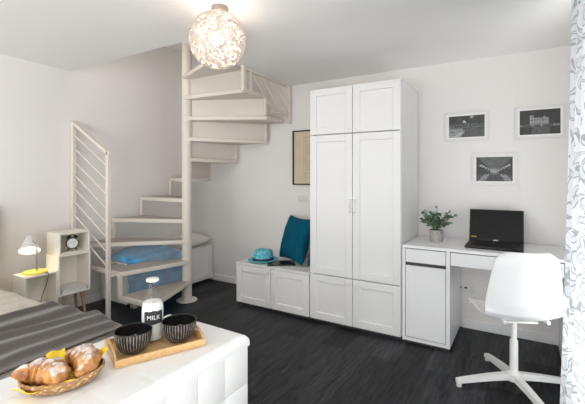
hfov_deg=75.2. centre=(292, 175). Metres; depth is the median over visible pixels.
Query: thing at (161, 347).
serving tray
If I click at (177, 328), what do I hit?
bowl
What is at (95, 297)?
baseboard
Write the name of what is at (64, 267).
nightstand
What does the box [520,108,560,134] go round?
print
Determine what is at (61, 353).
napkin
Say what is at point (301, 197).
light switch
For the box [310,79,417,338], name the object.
wardrobe
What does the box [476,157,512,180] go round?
print
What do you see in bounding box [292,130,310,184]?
framed print
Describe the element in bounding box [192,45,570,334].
wall
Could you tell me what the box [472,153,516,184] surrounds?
picture frame
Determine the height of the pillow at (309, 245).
0.417 m
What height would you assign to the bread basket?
0.046 m
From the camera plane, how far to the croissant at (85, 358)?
1.29 m
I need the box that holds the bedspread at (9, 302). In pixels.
[0,289,113,376]
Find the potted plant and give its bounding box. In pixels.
[420,206,456,241]
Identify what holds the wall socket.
attached to the wall at (246, 206)
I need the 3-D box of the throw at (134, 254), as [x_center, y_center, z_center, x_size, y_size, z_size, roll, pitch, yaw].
[-1.546,0.997,4.026,0.505,0.558,0.673,0,0,31]
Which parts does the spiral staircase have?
post, handrail, post, riser panel, riser panel, riser panel, riser panel, riser panel, post, railing frame, handrail, railing frame, post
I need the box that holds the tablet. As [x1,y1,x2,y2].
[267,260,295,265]
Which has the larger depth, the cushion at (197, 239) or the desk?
the cushion at (197, 239)
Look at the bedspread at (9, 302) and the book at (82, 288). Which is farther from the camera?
the book at (82, 288)
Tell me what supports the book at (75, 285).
on the book at (82, 288)
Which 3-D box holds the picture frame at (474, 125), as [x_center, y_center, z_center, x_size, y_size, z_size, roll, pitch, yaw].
[1.464,-0.418,3.200,0.335,0.240,0.019,0,0,31]
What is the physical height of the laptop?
0.261 m
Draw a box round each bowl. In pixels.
[114,322,151,354]
[162,314,195,342]
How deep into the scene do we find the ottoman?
1.40 m
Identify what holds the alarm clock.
in the nightstand
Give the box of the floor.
[78,279,560,403]
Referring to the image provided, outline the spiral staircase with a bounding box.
[70,42,290,318]
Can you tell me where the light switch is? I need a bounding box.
[298,194,306,201]
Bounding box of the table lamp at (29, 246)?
[18,235,48,300]
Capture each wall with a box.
[0,47,181,303]
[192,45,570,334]
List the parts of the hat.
crown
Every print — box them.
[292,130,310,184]
[449,114,484,137]
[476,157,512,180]
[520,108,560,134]
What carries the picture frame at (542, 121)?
attached to the wall at (246, 206)
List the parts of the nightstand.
leg, leg, leg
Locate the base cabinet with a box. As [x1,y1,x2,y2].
[236,253,310,318]
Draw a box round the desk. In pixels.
[402,235,564,358]
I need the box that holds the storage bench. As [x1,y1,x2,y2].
[101,244,212,306]
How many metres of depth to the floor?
2.64 m
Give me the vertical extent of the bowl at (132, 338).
0.086 m
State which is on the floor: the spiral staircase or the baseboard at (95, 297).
the spiral staircase
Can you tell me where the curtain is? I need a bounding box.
[560,0,584,403]
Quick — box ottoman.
[0,314,249,403]
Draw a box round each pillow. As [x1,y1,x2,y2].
[279,215,309,265]
[307,245,309,266]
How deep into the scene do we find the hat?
3.78 m
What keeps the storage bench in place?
on the floor
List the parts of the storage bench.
panel, panel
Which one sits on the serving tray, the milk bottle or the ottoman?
the milk bottle
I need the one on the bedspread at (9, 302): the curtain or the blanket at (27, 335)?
the blanket at (27, 335)
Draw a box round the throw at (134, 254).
[103,245,181,308]
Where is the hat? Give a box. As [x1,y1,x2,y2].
[248,248,278,262]
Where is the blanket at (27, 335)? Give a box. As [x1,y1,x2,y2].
[0,301,122,373]
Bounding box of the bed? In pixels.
[0,334,113,379]
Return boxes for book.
[60,282,87,291]
[60,286,86,294]
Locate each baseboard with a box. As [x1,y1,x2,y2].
[61,293,103,306]
[209,273,558,345]
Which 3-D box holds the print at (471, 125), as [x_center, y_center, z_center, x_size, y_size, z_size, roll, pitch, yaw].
[1.464,-0.418,3.200,0.275,0.180,0.001,0,0,31]
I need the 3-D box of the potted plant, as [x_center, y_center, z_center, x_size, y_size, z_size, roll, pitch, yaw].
[1.166,0.388,3.068,0.250,0.283,0.272,0,0,-35]
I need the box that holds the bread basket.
[18,357,104,395]
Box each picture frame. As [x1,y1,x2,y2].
[445,110,488,141]
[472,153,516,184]
[515,103,565,138]
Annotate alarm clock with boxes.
[65,234,78,250]
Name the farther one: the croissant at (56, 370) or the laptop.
the laptop
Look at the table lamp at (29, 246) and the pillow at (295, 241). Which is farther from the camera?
the pillow at (295, 241)
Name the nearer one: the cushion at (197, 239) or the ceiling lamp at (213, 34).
the ceiling lamp at (213, 34)
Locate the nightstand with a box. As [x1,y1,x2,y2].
[13,228,90,312]
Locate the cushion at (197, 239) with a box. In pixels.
[168,233,211,247]
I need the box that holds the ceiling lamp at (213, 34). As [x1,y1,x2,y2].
[188,3,246,69]
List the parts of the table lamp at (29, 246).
lamp shade, stem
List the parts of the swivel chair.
leg, leg, seat plate, leg, leg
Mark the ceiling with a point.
(291, 42)
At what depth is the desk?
2.84 m
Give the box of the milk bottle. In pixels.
[141,277,163,340]
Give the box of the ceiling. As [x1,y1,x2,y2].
[0,0,570,85]
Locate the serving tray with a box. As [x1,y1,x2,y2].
[105,325,204,368]
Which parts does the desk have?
drawer, cupboard door, drawer, panel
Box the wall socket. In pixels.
[460,282,474,293]
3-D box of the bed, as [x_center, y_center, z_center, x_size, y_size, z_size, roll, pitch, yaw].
[-2.103,0.765,1.655,2.144,1.030,2.135,0,0,31]
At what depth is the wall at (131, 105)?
3.81 m
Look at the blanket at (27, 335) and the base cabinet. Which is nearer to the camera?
the blanket at (27, 335)
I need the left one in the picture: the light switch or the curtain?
the light switch
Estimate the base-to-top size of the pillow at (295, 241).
0.436 m
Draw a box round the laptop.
[465,209,523,252]
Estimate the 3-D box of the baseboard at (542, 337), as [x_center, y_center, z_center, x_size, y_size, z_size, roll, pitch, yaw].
[0.452,1.242,3.822,4.251,0.075,0.014,0,0,31]
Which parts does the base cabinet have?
door, door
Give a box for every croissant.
[11,357,71,386]
[65,343,101,377]
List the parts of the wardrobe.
door, door, door, door, door, door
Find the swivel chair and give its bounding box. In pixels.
[455,252,563,403]
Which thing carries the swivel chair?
on the floor
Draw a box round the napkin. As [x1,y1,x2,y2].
[13,346,108,394]

